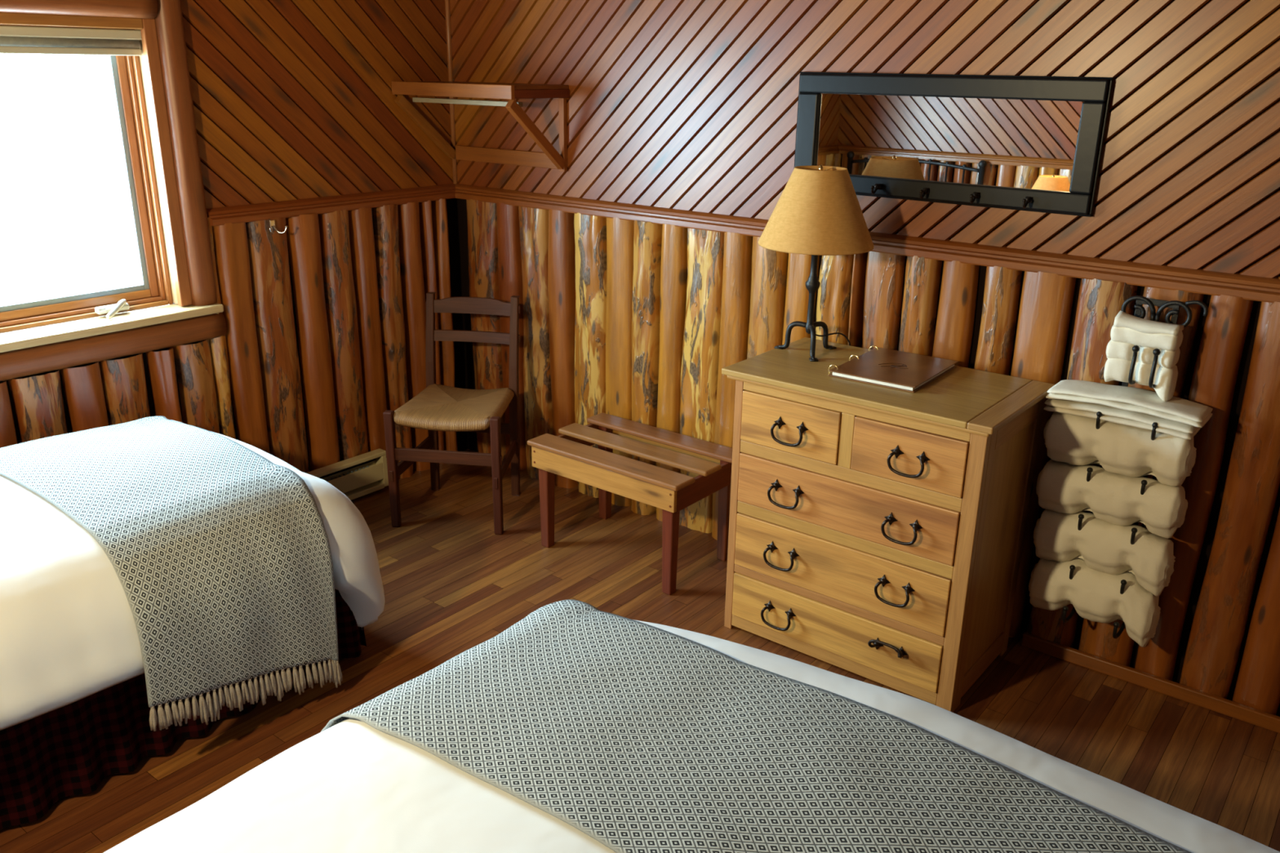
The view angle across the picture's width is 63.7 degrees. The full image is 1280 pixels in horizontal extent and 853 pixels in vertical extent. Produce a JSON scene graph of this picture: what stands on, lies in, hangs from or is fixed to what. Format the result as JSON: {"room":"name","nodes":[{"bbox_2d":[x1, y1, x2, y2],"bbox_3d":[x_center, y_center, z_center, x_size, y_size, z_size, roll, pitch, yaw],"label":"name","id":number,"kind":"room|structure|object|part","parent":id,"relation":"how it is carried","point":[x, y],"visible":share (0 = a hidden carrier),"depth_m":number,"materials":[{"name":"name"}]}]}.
{"room":"hotel room","nodes":[
{"label":"hotel room","id":0,"kind":"room"},
{"bbox_2d":[0,0,467,478],"bbox_3d":[-1.990,-0.605,3.255,0.178,2.500,3.720,15,24,36],"label":"wall","id":1,"kind":"structure","parent":0,"point":[325,316],"depth_m":4.04,"materials":[{"name":"brown wood"}]},
{"bbox_2d":[0,0,226,381],"bbox_3d":[-2.031,-0.970,3.095,0.230,1.688,1.395,15,24,36],"label":"window","id":2,"kind":"structure","parent":1,"relation":"in","point":[152,96],"depth_m":3.54,"materials":[{"name":"brown wood"}]},
{"bbox_2d":[0,25,142,55],"bbox_3d":[-2.029,-1.142,3.031,0.052,0.080,1.140,15,24,36],"label":"roller blind","id":3,"kind":"object","parent":2,"relation":"attached to","point":[13,39],"visible":1,"depth_m":3.26,"materials":[{"name":"beige fabric"}]},
{"bbox_3d":[-2.100,-0.763,3.219,0.047,0.888,1.086,15,24,36],"label":"sash","id":4,"kind":"part","parent":2,"relation":"part of","materials":[{"name":"brown wood"}]},
{"bbox_3d":[-2.089,-0.760,3.211,0.085,0.948,1.146,15,24,36],"label":"frame","id":5,"kind":"part","parent":2,"relation":"part of","materials":[{"name":"brown wood"}]},
{"bbox_3d":[-2.002,-0.749,3.142,0.028,0.967,1.206,15,24,36],"label":"trim","id":6,"kind":"part","parent":2,"relation":"part of","materials":[{"name":"brown wood"}]},
{"bbox_3d":[-2.008,-0.277,3.311,0.145,0.029,1.375,15,24,36],"label":"sill","id":7,"kind":"part","parent":2,"relation":"part of","materials":[{"name":"brown wood"}]},
{"bbox_3d":[-1.802,-0.407,3.558,0.031,0.055,0.109,4,20,8],"label":"crank handle","id":8,"kind":"part","parent":2,"relation":"part of","materials":[{"name":"beige plastic"}]},
{"bbox_3d":[-1.581,-1.183,3.517,0.063,1.552,0.096,15,24,36],"label":"casing","id":9,"kind":"part","parent":2,"relation":"part of","materials":[{"name":"brown wood"}]},
{"bbox_2d":[268,219,288,235],"bbox_3d":[-1.366,-0.748,3.864,0.046,0.051,0.079,15,24,36],"label":"coat hook","id":10,"kind":"object","parent":1,"relation":"attached to","point":[272,222],"visible":1,"depth_m":3.87,"materials":[{"name":"silver metal"}]},
{"bbox_3d":[-1.382,-0.756,3.873,0.006,0.042,0.022,15,24,36],"label":"plate","id":11,"kind":"part","parent":10,"relation":"part of","materials":[{"name":"silver metal"}]},
{"bbox_2d":[206,183,455,226],"bbox_3d":[-1.190,-0.903,4.152,0.060,0.058,1.185,15,24,36],"label":"trim","id":12,"kind":"structure","parent":1,"relation":"attached to","point":[251,212],"depth_m":4.07,"materials":[{"name":"brown wood"}]},
{"bbox_2d":[305,448,388,500],"bbox_3d":[-1.720,0.421,3.811,0.056,0.167,1.925,15,24,36],"label":"baseboard heater","id":13,"kind":"object","parent":1,"relation":"attached to","point":[358,476],"visible":0.27,"depth_m":4.41,"materials":[{"name":"beige metal"}]},
{"bbox_3d":[-1.740,0.417,3.827,0.004,0.162,1.925,15,24,36],"label":"plate","id":14,"kind":"part","parent":13,"relation":"part of","materials":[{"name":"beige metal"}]},
{"bbox_3d":[-1.709,0.431,3.787,0.004,0.076,1.897,15,24,36],"label":"panel","id":15,"kind":"part","parent":13,"relation":"part of","materials":[{"name":"beige metal"}]},
{"bbox_3d":[-1.728,0.493,3.824,0.052,0.022,1.897,15,24,36],"label":"rail","id":16,"kind":"part","parent":13,"relation":"part of","materials":[{"name":"beige metal"}]},
{"bbox_2d":[0,448,1279,852],"bbox_3d":[-0.047,1.141,2.291,5.100,0.100,3.820,15,24,36],"label":"floor","id":17,"kind":"structure","parent":0,"point":[451,584],"depth_m":3.21,"materials":[{"name":"brown wood"}]},
{"bbox_2d":[0,588,366,829],"bbox_3d":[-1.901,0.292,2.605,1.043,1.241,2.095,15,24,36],"label":"bed skirt","id":18,"kind":"object","parent":17,"relation":"on","point":[46,758],"visible":0.16,"depth_m":2.61,"materials":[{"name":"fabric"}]},
{"bbox_2d":[0,419,385,730],"bbox_3d":[-1.793,0.499,2.728,1.122,0.588,2.032,15,24,36],"label":"duvet","id":19,"kind":"object","parent":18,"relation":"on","point":[68,634],"visible":0.36,"depth_m":2.50,"materials":[{"name":"white fabric"}]},
{"bbox_2d":[0,415,342,731],"bbox_3d":[-1.470,0.400,3.096,1.129,0.656,0.628,15,24,36],"label":"throw blanket","id":20,"kind":"object","parent":19,"relation":"on","point":[220,553],"visible":1,"depth_m":2.81,"materials":[{"name":"grey fabric"}]},
{"bbox_2d":[382,292,520,534],"bbox_3d":[-0.741,-0.068,4.244,0.472,0.865,0.514,3,20,7],"label":"chair","id":21,"kind":"object","parent":17,"relation":"on","point":[436,408],"visible":1,"depth_m":4.21,"materials":[{"name":"brown wood"}]},
{"bbox_3d":[-0.987,0.172,4.113,0.036,0.492,0.036,3,20,7],"label":"leg","id":22,"kind":"part","parent":21,"relation":"part of","materials":[{"name":"brown wood"}]},
{"bbox_3d":[-0.892,-0.144,4.455,0.038,0.865,0.112,3,20,7],"label":"leg","id":23,"kind":"part","parent":21,"relation":"part of","materials":[{"name":"brown wood"}]},
{"bbox_3d":[-0.745,-0.081,4.205,0.426,0.064,0.447,3,20,7],"label":"seat","id":24,"kind":"part","parent":21,"relation":"part of","materials":[{"name":"beige wicker"}]},
{"bbox_3d":[-0.563,0.197,4.060,0.036,0.492,0.036,3,20,7],"label":"leg","id":25,"kind":"part","parent":21,"relation":"part of","materials":[{"name":"brown wood"}]},
{"bbox_3d":[-0.532,-0.123,4.409,0.038,0.865,0.112,3,20,7],"label":"leg","id":26,"kind":"part","parent":21,"relation":"part of","materials":[{"name":"brown wood"}]},
{"bbox_2d":[527,413,732,595],"bbox_3d":[-0.019,0.280,3.926,0.706,0.440,0.443,15,24,36],"label":"bench","id":27,"kind":"object","parent":17,"relation":"on","point":[570,455],"visible":0.96,"depth_m":3.79,"materials":[{"name":"brown wood"}]},
{"bbox_3d":[-0.358,0.269,3.974,0.046,0.419,0.046,15,24,36],"label":"leg","id":28,"kind":"part","parent":27,"relation":"part of","materials":[{"name":"red wood"}]},
{"bbox_3d":[-0.143,0.182,4.232,0.046,0.419,0.046,15,24,36],"label":"leg","id":29,"kind":"part","parent":27,"relation":"part of","materials":[{"name":"red wood"}]},
{"bbox_3d":[0.107,0.397,3.630,0.046,0.419,0.046,15,24,36],"label":"leg","id":30,"kind":"part","parent":27,"relation":"part of","materials":[{"name":"red wood"}]},
{"bbox_3d":[0.323,0.310,3.888,0.046,0.419,0.046,15,24,36],"label":"leg","id":31,"kind":"part","parent":27,"relation":"part of","materials":[{"name":"red wood"}]},
{"bbox_2d":[721,337,1054,712],"bbox_3d":[0.735,0.276,3.271,0.854,0.904,0.535,15,24,36],"label":"dresser","id":32,"kind":"object","parent":17,"relation":"on","point":[877,533],"visible":0.99,"depth_m":3.05,"materials":[{"name":"brown wood"}]},
{"bbox_3d":[0.440,0.609,3.300,0.119,0.079,0.033,15,24,36],"label":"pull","id":33,"kind":"part","parent":32,"relation":"part of","materials":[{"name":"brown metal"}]},
{"bbox_3d":[0.440,0.410,3.233,0.119,0.079,0.033,15,24,36],"label":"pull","id":34,"kind":"part","parent":32,"relation":"part of","materials":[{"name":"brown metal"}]},
{"bbox_3d":[0.445,0.210,3.162,0.119,0.079,0.033,15,24,36],"label":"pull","id":35,"kind":"part","parent":32,"relation":"part of","materials":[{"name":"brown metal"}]},
{"bbox_3d":[0.446,0.018,3.095,0.119,0.079,0.033,15,24,36],"label":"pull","id":36,"kind":"part","parent":32,"relation":"part of","materials":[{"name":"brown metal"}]},
{"bbox_3d":[0.454,-0.001,3.116,0.336,0.162,0.022,15,24,36],"label":"drawer","id":37,"kind":"part","parent":32,"relation":"part of","materials":[{"name":"brown wood"}]},
{"bbox_2d":[758,164,874,361],"bbox_3d":[0.554,-0.294,3.364,0.362,1.094,0.373,11,22,26],"label":"table lamp","id":38,"kind":"object","parent":32,"relation":"on","point":[818,211],"depth_m":3.12,"materials":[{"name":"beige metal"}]},
{"bbox_3d":[0.499,-0.300,3.386,0.108,0.098,0.024,11,22,26],"label":"leg","id":39,"kind":"part","parent":38,"relation":"part of","materials":[{"name":"black metal"}]},
{"bbox_3d":[0.553,-0.452,3.303,0.076,0.318,0.076,11,22,26],"label":"stem","id":40,"kind":"part","parent":38,"relation":"part of","materials":[{"name":"black metal"}]},
{"bbox_3d":[0.553,-0.271,3.304,0.024,0.099,0.108,0,19,-2],"label":"leg","id":41,"kind":"part","parent":38,"relation":"part of","materials":[{"name":"black metal"}]},
{"bbox_3d":[0.557,-0.686,3.221,0.362,0.239,0.362,11,22,26],"label":"lamp shade","id":42,"kind":"part","parent":38,"relation":"part of","materials":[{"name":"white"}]},
{"bbox_3d":[0.601,-0.300,3.389,0.108,0.099,0.024,-11,22,-30],"label":"leg","id":43,"kind":"part","parent":38,"relation":"part of","materials":[{"name":"black metal"}]},
{"bbox_3d":[0.649,-0.056,3.502,0.198,0.557,0.022,-13,23,-34],"label":"power cord","id":44,"kind":"part","parent":38,"relation":"part of","materials":[{"name":"black plastic"}]},
{"bbox_3d":[0.595,0.630,3.213,0.718,0.156,0.022,15,24,36],"label":"drawer","id":45,"kind":"part","parent":32,"relation":"part of","materials":[{"name":"brown wood"}]},
{"bbox_3d":[0.598,0.440,3.146,0.718,0.183,0.022,15,24,36],"label":"drawer","id":46,"kind":"part","parent":32,"relation":"part of","materials":[{"name":"brown wood"}]},
{"bbox_3d":[0.601,0.235,3.074,0.718,0.163,0.022,15,24,36],"label":"drawer","id":47,"kind":"part","parent":32,"relation":"part of","materials":[{"name":"brown wood"}]},
{"bbox_3d":[0.750,-0.130,3.140,0.828,0.012,0.507,15,24,36],"label":"moulding","id":48,"kind":"part","parent":32,"relation":"part of","materials":[{"name":"brown wood"}]},
{"bbox_3d":[0.735,0.661,3.068,0.119,0.053,0.039,15,24,36],"label":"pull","id":49,"kind":"part","parent":32,"relation":"part of","materials":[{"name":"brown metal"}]},
{"bbox_2d":[827,345,958,392],"bbox_3d":[0.777,-0.181,3.177,0.289,0.040,0.350,14,23,34],"label":"binder","id":50,"kind":"object","parent":32,"relation":"on","point":[880,366],"visible":1,"depth_m":3.13,"materials":[{"name":"brown leather"}]},
{"bbox_3d":[0.740,0.483,3.008,0.119,0.079,0.033,15,24,36],"label":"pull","id":51,"kind":"part","parent":32,"relation":"part of","materials":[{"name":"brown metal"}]},
{"bbox_3d":[0.744,0.295,2.940,0.119,0.079,0.033,15,24,36],"label":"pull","id":52,"kind":"part","parent":32,"relation":"part of","materials":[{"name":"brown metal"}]},
{"bbox_3d":[0.746,0.100,2.873,0.119,0.079,0.033,15,24,36],"label":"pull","id":53,"kind":"part","parent":32,"relation":"part of","materials":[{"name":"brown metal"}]},
{"bbox_3d":[0.753,0.082,2.894,0.336,0.162,0.022,15,24,36],"label":"drawer","id":54,"kind":"part","parent":32,"relation":"part of","materials":[{"name":"brown wood"}]},
{"bbox_3d":[-0.089,0.808,1.213,1.728,1.241,2.015,15,24,36],"label":"bed","id":55,"kind":"object","parent":17,"relation":"on","visible":0},
{"bbox_2d":[103,619,1279,852],"bbox_3d":[-0.009,0.947,1.395,1.985,0.480,2.064,15,24,36],"label":"duvet","id":56,"kind":"object","parent":55,"relation":"on","point":[352,786],"visible":0.42,"depth_m":1.70,"materials":[{"name":"white fabric"}]},
{"bbox_2d":[320,599,1191,852],"bbox_3d":[0.263,0.856,1.721,2.033,0.523,0.746,15,24,36],"label":"throw blanket","id":57,"kind":"object","parent":56,"relation":"on","point":[636,736],"visible":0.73,"depth_m":1.78,"materials":[{"name":"grey fabric"}]},
{"bbox_2d":[449,0,1279,716],"bbox_3d":[1.100,-0.544,3.211,5.100,2.500,0.183,15,24,36],"label":"wall","id":58,"kind":"structure","parent":0,"point":[681,104],"depth_m":3.35,"materials":[{"name":"brown wood"}]},
{"bbox_2d":[444,0,457,184],"bbox_3d":[-0.816,-1.663,4.398,0.021,1.229,0.022,15,24,36],"label":"trim","id":59,"kind":"structure","parent":58,"relation":"attached to","point":[446,2],"depth_m":4.44,"materials":[{"name":"brown wood"}]},
{"bbox_2d":[391,80,569,172],"bbox_3d":[-0.650,-1.222,4.194,0.691,0.335,0.324,15,24,36],"label":"corner shelf","id":60,"kind":"object","parent":58,"relation":"attached to","point":[551,158],"visible":1,"depth_m":4.11,"materials":[{"name":"red wood"}]},
{"bbox_3d":[-0.696,-1.294,4.108,0.615,0.018,0.024,15,24,36],"label":"closet rod","id":61,"kind":"part","parent":60,"relation":"part of","materials":[{"name":"brown wood"}]},
{"bbox_2d":[454,182,1279,302],"bbox_3d":[1.076,-0.529,3.184,4.900,0.058,0.060,15,24,36],"label":"trim","id":62,"kind":"structure","parent":58,"relation":"attached to","point":[1199,281],"depth_m":3.20,"materials":[{"name":"brown wood"}]},
{"bbox_2d":[794,71,1114,217],"bbox_3d":[0.902,-0.885,3.179,0.990,0.382,0.077,15,24,36],"label":"wall mirror","id":63,"kind":"object","parent":58,"relation":"attached to","point":[1036,144],"visible":0.93,"depth_m":3.14,"materials":[{"name":"black paint"}]},
{"bbox_2d":[815,93,1084,192],"bbox_3d":[0.923,-0.890,3.197,0.842,0.254,0.003,15,24,36],"label":"mirror glass","id":64,"kind":"object","parent":63,"relation":"attached to","point":[971,142],"depth_m":3.16,"materials":[{"name":"silver mirror"}]},
{"bbox_2d":[1062,295,1208,639],"bbox_3d":[1.404,0.135,2.961,0.219,1.016,0.151,15,24,36],"label":"towel rack","id":65,"kind":"object","parent":58,"relation":"attached to","point":[1140,312],"visible":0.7,"depth_m":2.87,"materials":[{"name":"black metal"}]},
{"bbox_2d":[1028,558,1160,647],"bbox_3d":[1.369,0.514,3.111,0.369,0.203,0.151,15,24,36],"label":"bath towel","id":66,"kind":"object","parent":65,"relation":"in","point":[1095,596],"visible":0.92,"depth_m":3.04,"materials":[{"name":"beige fabric"}]},
{"bbox_2d":[1033,509,1175,595],"bbox_3d":[1.371,0.363,3.057,0.389,0.189,0.138,15,24,36],"label":"bath towel","id":67,"kind":"object","parent":65,"relation":"in","point":[1104,546],"visible":0.97,"depth_m":3.00,"materials":[{"name":"beige fabric"}]},
{"bbox_2d":[1035,459,1187,538],"bbox_3d":[1.368,0.207,3.007,0.403,0.170,0.150,15,24,36],"label":"bath towel","id":68,"kind":"object","parent":65,"relation":"in","point":[1113,498],"visible":0.96,"depth_m":2.95,"materials":[{"name":"beige fabric"}]},
{"bbox_2d":[1043,412,1196,486],"bbox_3d":[1.369,0.059,2.956,0.401,0.162,0.151,15,24,36],"label":"bath towel","id":69,"kind":"object","parent":65,"relation":"in","point":[1071,439],"visible":0.84,"depth_m":2.90,"materials":[{"name":"beige fabric"}]},
{"bbox_2d":[1044,398,1200,439],"bbox_3d":[1.370,-0.038,2.930,0.391,0.041,0.144,15,24,36],"label":"hand towel","id":70,"kind":"object","parent":65,"relation":"in","point":[1138,420],"visible":0.52,"depth_m":2.87,"materials":[{"name":"beige fabric"}]},
{"bbox_2d":[1045,379,1213,427],"bbox_3d":[1.378,-0.075,2.908,0.408,0.048,0.147,15,24,36],"label":"hand towel","id":71,"kind":"object","parent":65,"relation":"in","point":[1123,397],"visible":0.98,"depth_m":2.86,"materials":[{"name":"beige fabric"}]},
{"bbox_2d":[1103,310,1184,401],"bbox_3d":[1.402,-0.197,2.873,0.182,0.233,0.100,15,24,36],"label":"washcloth","id":72,"kind":"object","parent":65,"relation":"in","point":[1127,331],"visible":0.94,"depth_m":2.83,"materials":[{"name":"beige fabric"}]},
{"bbox_2d":[1021,632,1279,733],"bbox_3d":[2.105,0.931,2.759,2.160,0.045,0.019,15,24,36],"label":"baseboard","id":73,"kind":"structure","parent":58,"relation":"attached to","point":[1253,716],"depth_m":3.14,"materials":[{"name":"brown wood"}]}
]}

